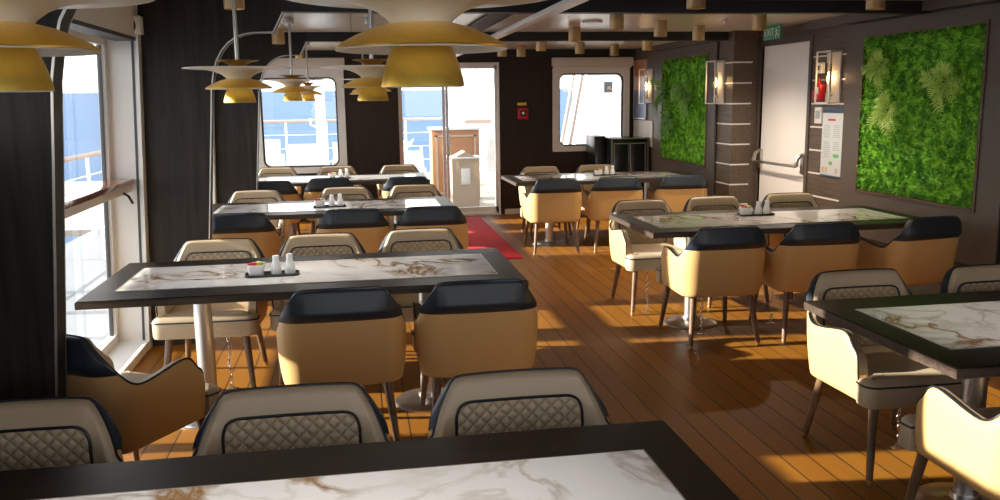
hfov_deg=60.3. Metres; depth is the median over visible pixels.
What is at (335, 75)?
window
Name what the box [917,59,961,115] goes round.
fern
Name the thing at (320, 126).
pole
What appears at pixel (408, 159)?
lounger
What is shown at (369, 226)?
dining chair
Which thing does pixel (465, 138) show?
base cabinet
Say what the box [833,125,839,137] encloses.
print
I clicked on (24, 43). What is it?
pendant lamp
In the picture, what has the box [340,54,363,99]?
pendant lamp
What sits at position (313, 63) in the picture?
blind cassette
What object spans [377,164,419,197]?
dining chair
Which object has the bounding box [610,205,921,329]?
dining table
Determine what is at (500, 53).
recessed light
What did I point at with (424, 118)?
deck railing
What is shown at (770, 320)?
chain
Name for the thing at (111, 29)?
window
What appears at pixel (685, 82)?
fern
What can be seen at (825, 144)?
print
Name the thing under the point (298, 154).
storage box
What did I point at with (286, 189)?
dining chair
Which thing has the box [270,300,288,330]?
seat cushion
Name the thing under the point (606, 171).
salt shaker
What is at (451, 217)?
dining chair
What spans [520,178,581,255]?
dining chair
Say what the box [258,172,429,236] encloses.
dining table
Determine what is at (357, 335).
dining chair
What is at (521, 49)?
recessed light
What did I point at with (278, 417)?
dining chair
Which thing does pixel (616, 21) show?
recessed light
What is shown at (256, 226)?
dining chair
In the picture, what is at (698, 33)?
recessed light
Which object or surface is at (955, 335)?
dining table
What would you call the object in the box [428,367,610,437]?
dining chair
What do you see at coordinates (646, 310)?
chain
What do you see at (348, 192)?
dining chair
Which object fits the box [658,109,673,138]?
fern
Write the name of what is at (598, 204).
dining chair
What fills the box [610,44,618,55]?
recessed light
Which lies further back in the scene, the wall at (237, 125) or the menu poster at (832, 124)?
the wall at (237, 125)
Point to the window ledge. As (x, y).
(80, 200)
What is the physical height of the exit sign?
0.140 m
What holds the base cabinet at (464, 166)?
on the floor at (78, 229)
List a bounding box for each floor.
[65,172,495,236]
[122,213,999,499]
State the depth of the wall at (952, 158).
6.39 m
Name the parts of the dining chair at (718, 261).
leg, leg, leg, leg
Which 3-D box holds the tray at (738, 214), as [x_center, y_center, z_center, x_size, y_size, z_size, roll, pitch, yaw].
[1.886,-0.265,6.346,0.270,0.012,0.110,-2,10,-9]
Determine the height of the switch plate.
0.150 m
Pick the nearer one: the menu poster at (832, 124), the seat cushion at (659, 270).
the seat cushion at (659, 270)
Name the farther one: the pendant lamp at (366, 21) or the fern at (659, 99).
the fern at (659, 99)
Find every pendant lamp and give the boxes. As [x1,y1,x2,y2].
[0,0,154,92]
[181,0,291,102]
[259,17,324,100]
[288,0,544,87]
[300,42,331,100]
[319,9,388,100]
[339,17,390,91]
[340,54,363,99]
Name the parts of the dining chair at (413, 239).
quilted panel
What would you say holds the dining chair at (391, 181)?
on the floor at (740, 405)
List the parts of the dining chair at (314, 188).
leg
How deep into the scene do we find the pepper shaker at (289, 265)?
4.37 m
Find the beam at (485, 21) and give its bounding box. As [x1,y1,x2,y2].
[455,0,588,56]
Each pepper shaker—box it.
[284,253,295,273]
[337,193,343,205]
[344,169,348,177]
[610,165,614,173]
[763,200,770,213]
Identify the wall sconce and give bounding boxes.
[638,69,652,103]
[705,60,725,103]
[814,50,843,103]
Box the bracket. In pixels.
[134,15,143,34]
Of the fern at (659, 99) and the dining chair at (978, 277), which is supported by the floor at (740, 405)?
the dining chair at (978, 277)
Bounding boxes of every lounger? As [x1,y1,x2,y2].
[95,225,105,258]
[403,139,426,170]
[404,147,424,173]
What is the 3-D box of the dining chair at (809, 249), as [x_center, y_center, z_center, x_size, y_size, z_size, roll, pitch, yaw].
[2.084,0.167,5.926,0.592,0.809,0.644,-2,10,-6]
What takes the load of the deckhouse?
on the floor at (78, 229)
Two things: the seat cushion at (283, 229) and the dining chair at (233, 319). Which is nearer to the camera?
the dining chair at (233, 319)
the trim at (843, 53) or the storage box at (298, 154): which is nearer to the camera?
the trim at (843, 53)
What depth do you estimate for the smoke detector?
7.55 m
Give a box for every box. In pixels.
[812,78,824,100]
[817,62,824,73]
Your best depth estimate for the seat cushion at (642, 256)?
6.44 m
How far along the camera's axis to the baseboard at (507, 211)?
12.26 m
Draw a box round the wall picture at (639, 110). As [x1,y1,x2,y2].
[633,59,647,118]
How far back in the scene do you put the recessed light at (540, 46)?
9.70 m
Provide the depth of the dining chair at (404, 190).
8.44 m
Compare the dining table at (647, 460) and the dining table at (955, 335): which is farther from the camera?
the dining table at (955, 335)
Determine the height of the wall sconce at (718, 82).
0.462 m
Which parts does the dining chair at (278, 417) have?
quilted panel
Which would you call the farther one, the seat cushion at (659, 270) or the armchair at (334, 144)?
the armchair at (334, 144)
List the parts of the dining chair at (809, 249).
leg, leg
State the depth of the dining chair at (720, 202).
7.09 m
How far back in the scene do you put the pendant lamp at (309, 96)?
9.65 m
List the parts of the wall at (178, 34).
edge trim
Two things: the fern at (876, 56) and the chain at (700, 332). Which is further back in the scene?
the fern at (876, 56)
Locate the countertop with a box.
[427,126,480,130]
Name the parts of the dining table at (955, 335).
plate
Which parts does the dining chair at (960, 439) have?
leg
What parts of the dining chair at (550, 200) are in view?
leg, leg, leg, leg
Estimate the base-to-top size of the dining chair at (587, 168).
0.809 m
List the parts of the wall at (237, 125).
edge trim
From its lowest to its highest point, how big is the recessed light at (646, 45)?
0.140 m
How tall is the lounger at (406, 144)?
0.911 m
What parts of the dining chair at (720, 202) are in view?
quilted panel, leg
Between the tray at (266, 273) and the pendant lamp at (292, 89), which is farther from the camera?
the pendant lamp at (292, 89)
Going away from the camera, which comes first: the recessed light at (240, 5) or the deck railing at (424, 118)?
the recessed light at (240, 5)
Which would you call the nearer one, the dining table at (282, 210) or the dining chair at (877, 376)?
the dining chair at (877, 376)
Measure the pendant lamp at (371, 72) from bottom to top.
0.663 m
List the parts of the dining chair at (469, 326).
leg, leg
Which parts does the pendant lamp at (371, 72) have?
stem, lamp shade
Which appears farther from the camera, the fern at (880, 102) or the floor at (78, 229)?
the floor at (78, 229)
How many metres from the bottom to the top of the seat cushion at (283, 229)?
0.130 m
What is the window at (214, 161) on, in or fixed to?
in the wall at (178, 34)
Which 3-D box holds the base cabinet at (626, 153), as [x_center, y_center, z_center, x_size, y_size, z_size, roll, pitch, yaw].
[1.627,-1.039,11.974,0.680,1.100,0.756,-2,10,-9]
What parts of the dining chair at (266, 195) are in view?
quilted panel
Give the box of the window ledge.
[65,178,134,217]
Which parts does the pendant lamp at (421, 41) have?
lamp shade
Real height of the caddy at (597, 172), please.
0.055 m
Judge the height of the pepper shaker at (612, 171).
0.105 m
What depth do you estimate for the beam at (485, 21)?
6.69 m
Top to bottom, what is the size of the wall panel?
0.350 m
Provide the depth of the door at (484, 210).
12.03 m
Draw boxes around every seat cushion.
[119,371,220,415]
[152,302,258,339]
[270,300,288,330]
[275,227,284,245]
[391,293,417,321]
[412,329,416,350]
[625,243,683,270]
[656,266,662,282]
[856,345,961,409]
[899,407,999,450]
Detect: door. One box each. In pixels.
[398,62,500,215]
[751,35,813,208]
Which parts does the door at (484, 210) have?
handle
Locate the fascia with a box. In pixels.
[806,0,999,28]
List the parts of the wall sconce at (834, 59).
plate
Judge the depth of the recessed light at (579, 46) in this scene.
10.46 m
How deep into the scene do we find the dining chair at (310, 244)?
5.37 m
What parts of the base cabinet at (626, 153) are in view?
door, trim, door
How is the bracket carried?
attached to the window at (111, 29)
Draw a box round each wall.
[0,9,77,399]
[137,0,930,345]
[214,32,727,202]
[281,55,633,220]
[633,23,999,294]
[654,41,719,195]
[839,1,999,264]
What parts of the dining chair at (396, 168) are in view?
quilted panel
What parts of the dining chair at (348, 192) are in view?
quilted panel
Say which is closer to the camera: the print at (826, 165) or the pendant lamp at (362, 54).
the print at (826, 165)
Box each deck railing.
[64,150,102,236]
[263,117,441,164]
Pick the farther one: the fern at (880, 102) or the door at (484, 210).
the door at (484, 210)
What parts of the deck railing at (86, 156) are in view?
rail, post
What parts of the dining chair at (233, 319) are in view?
leg, leg, quilted panel, leg, leg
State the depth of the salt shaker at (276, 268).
4.36 m
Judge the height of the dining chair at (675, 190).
0.809 m
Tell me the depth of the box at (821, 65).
7.84 m
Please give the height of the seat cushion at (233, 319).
0.130 m
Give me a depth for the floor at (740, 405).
5.07 m
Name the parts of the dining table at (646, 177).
plate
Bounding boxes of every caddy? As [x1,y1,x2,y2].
[247,264,264,275]
[315,200,324,206]
[594,170,601,174]
[739,207,752,214]
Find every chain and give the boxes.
[226,337,237,389]
[642,271,649,312]
[696,298,704,334]
[766,288,774,323]
[889,408,903,448]
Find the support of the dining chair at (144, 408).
on the floor at (740, 405)
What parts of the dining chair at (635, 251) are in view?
leg, leg, quilted panel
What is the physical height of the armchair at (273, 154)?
0.952 m
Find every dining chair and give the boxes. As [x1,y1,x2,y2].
[0,396,123,470]
[66,334,221,460]
[151,238,267,387]
[192,382,389,455]
[212,212,281,302]
[228,189,288,245]
[258,167,300,233]
[258,180,301,234]
[269,232,365,384]
[276,286,405,440]
[303,177,353,232]
[315,186,373,229]
[316,208,390,252]
[317,166,360,185]
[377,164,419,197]
[378,228,463,321]
[380,176,429,216]
[385,184,440,229]
[394,206,467,248]
[411,279,537,412]
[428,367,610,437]
[519,166,571,238]
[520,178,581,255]
[576,164,610,235]
[581,176,642,251]
[609,199,685,314]
[647,174,707,211]
[656,225,765,349]
[683,195,773,307]
[748,221,860,342]
[760,192,819,301]
[802,268,989,485]
[856,216,961,289]
[898,385,999,499]
[940,263,999,390]
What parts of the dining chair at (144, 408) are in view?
leg, leg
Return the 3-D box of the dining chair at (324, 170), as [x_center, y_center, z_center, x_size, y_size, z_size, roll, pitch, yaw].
[-2.038,-0.636,10.826,0.592,0.809,0.644,-2,10,-9]
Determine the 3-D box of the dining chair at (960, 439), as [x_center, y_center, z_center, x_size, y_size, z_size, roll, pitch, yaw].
[1.796,0.695,2.943,0.592,0.809,0.644,-2,10,-9]
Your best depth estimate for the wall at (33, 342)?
2.87 m
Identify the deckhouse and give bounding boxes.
[448,68,494,177]
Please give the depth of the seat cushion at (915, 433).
3.06 m
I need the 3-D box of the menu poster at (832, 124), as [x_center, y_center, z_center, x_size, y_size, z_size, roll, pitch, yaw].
[2.997,-0.969,7.767,0.014,0.610,0.340,-2,10,-9]
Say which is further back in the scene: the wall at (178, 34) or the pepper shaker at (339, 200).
the pepper shaker at (339, 200)
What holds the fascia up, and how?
attached to the wall at (741, 45)
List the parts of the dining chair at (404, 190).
quilted panel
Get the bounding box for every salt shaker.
[271,255,281,274]
[329,194,334,205]
[604,166,608,173]
[754,201,761,213]
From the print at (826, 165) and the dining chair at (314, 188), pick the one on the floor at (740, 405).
the dining chair at (314, 188)
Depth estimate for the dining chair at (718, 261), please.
5.54 m
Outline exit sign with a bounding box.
[763,23,781,39]
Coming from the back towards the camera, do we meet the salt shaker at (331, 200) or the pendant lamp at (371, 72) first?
the salt shaker at (331, 200)
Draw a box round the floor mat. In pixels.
[465,217,523,258]
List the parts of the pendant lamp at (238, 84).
stem, lamp shade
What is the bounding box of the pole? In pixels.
[309,80,327,164]
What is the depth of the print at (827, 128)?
7.82 m
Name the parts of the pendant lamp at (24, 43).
lamp shade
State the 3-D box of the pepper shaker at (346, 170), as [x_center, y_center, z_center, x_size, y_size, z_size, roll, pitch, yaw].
[-1.750,-0.877,9.820,0.055,0.105,0.055,-2,10,-9]
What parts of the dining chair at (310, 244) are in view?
leg, quilted panel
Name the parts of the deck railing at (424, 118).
post, post, rail, post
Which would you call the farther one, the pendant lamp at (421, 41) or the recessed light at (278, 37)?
the recessed light at (278, 37)
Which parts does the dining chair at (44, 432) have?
quilted panel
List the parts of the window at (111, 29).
frame, sill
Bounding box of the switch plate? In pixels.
[814,107,822,123]
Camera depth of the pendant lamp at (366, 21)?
6.98 m
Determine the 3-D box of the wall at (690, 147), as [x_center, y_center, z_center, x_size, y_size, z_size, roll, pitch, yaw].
[2.203,-1.551,10.448,0.081,1.808,1.968,-2,10,-9]
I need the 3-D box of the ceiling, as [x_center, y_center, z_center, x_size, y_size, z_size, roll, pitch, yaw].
[0.363,-1.690,5.429,6.600,0.100,13.500,-2,10,-9]
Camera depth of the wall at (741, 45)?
9.10 m
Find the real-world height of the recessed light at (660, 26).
0.140 m
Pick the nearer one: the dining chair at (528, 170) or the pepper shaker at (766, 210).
the pepper shaker at (766, 210)
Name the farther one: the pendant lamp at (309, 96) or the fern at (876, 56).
the pendant lamp at (309, 96)
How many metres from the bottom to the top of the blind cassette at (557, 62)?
0.143 m
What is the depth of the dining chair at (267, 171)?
10.91 m
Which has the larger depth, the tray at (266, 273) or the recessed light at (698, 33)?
the recessed light at (698, 33)
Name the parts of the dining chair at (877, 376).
leg, quilted panel, leg, leg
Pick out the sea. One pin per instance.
(80, 110)
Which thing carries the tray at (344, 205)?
on the dining table at (282, 210)
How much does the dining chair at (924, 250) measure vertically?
0.809 m
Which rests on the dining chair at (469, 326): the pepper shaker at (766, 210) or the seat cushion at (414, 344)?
the seat cushion at (414, 344)
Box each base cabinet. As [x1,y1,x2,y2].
[427,126,480,197]
[446,150,481,206]
[586,135,648,198]
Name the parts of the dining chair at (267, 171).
quilted panel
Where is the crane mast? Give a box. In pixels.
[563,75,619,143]
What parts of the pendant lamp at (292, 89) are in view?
stem, lamp shade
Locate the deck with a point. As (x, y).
(84, 255)
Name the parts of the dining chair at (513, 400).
quilted panel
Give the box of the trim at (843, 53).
[715,53,846,204]
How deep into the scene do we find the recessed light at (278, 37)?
7.93 m
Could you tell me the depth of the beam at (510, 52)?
11.89 m
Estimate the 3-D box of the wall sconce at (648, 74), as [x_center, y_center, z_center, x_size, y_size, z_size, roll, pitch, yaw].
[1.965,-2.204,11.581,0.121,0.462,0.242,-2,10,-9]
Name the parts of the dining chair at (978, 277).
quilted panel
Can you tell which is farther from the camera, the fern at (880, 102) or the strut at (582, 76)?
the strut at (582, 76)
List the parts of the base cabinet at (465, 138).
panel moulding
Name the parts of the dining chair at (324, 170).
quilted panel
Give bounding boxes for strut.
[560,75,574,143]
[569,75,583,143]
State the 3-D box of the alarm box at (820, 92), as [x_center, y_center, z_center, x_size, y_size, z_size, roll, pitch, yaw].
[2.926,-1.477,7.914,0.065,0.202,0.150,-2,10,-9]
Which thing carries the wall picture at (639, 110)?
attached to the wall at (741, 45)
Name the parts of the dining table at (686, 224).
plate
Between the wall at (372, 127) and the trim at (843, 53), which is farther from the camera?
the wall at (372, 127)
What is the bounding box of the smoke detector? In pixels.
[581,20,602,23]
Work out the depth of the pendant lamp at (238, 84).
4.18 m
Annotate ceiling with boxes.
[278,0,923,49]
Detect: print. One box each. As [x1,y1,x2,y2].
[822,141,829,157]
[822,161,831,171]
[824,125,830,136]
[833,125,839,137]
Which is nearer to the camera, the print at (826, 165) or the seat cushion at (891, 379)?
the seat cushion at (891, 379)
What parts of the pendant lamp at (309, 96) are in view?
stem, lamp shade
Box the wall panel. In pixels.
[634,120,652,146]
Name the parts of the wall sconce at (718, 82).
plate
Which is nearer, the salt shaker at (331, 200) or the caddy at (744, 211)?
the caddy at (744, 211)
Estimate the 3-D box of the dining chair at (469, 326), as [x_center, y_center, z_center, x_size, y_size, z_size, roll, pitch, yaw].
[-0.134,0.488,4.276,0.592,0.809,0.644,-2,10,-9]
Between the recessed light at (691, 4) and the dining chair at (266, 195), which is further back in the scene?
the dining chair at (266, 195)
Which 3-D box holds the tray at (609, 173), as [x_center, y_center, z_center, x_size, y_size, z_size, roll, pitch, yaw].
[1.192,-0.857,9.769,0.270,0.012,0.110,-2,10,-9]
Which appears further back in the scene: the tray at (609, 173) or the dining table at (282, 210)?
the tray at (609, 173)
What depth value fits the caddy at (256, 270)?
4.33 m
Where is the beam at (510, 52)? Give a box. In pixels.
[285,49,634,56]
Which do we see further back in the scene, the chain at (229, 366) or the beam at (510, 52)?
the beam at (510, 52)
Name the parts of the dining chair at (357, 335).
leg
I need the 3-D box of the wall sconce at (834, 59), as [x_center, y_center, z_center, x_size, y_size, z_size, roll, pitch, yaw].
[2.933,-1.542,7.677,0.121,0.462,0.242,-2,10,-9]
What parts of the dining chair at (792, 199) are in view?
quilted panel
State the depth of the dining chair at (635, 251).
6.75 m
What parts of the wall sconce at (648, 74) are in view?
plate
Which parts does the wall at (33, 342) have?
edge trim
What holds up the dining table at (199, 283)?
on the floor at (740, 405)
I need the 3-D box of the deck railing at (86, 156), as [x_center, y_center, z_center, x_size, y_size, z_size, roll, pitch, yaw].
[-4.859,-0.410,9.187,0.064,1.062,19.644,-2,10,-9]
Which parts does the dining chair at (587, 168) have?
quilted panel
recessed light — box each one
[223,0,244,9]
[272,28,284,43]
[295,50,304,58]
[498,50,506,56]
[517,45,525,56]
[536,42,545,50]
[569,26,580,41]
[575,42,584,53]
[609,14,623,29]
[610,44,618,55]
[642,41,651,50]
[654,20,666,36]
[686,0,705,9]
[692,25,704,40]
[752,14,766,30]
[866,0,885,9]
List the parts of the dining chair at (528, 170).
leg, leg, quilted panel, leg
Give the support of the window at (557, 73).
in the wall at (372, 127)
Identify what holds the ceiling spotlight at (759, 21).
in the ceiling
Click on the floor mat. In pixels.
(480, 234)
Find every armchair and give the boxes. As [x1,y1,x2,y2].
[265,139,284,165]
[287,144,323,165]
[332,142,337,164]
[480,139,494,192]
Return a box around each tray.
[245,270,299,277]
[313,204,345,207]
[593,173,616,175]
[737,212,774,215]
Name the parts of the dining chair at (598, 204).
leg, leg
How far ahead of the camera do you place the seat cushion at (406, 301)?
5.04 m
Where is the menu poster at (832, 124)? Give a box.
[820,108,843,177]
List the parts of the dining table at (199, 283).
plate, plate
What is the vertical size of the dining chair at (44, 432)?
0.809 m
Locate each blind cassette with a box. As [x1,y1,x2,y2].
[269,58,344,69]
[552,57,632,67]
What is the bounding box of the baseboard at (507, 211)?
[505,208,519,213]
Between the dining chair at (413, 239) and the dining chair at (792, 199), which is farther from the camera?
the dining chair at (792, 199)
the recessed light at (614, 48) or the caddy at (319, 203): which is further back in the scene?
the recessed light at (614, 48)
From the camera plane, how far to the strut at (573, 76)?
15.19 m
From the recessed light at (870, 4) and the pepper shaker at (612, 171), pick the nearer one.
the recessed light at (870, 4)
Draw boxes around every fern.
[649,77,666,117]
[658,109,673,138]
[669,78,691,118]
[860,48,889,90]
[866,91,898,138]
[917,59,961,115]
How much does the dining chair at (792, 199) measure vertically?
0.809 m
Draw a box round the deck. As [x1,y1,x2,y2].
[65,231,108,346]
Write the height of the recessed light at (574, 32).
0.140 m
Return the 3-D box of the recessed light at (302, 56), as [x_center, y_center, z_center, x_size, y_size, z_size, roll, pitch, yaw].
[-2.499,-2.458,10.726,0.116,0.140,0.116,-2,10,-9]
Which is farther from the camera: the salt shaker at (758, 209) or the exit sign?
the exit sign
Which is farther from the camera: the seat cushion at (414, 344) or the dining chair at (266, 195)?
the dining chair at (266, 195)
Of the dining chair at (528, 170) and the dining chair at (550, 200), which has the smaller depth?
the dining chair at (550, 200)
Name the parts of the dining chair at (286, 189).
leg, leg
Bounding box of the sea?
[63,89,572,243]
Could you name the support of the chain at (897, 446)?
hanging from the dining chair at (877, 376)
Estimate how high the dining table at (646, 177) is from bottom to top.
0.752 m
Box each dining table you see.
[0,420,739,499]
[74,248,528,429]
[213,196,454,223]
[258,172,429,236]
[501,171,684,246]
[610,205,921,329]
[804,290,999,499]
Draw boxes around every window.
[69,5,152,372]
[213,119,216,203]
[259,70,347,173]
[552,67,629,151]
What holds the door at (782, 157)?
in the wall at (741, 45)
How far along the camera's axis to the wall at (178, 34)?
5.65 m

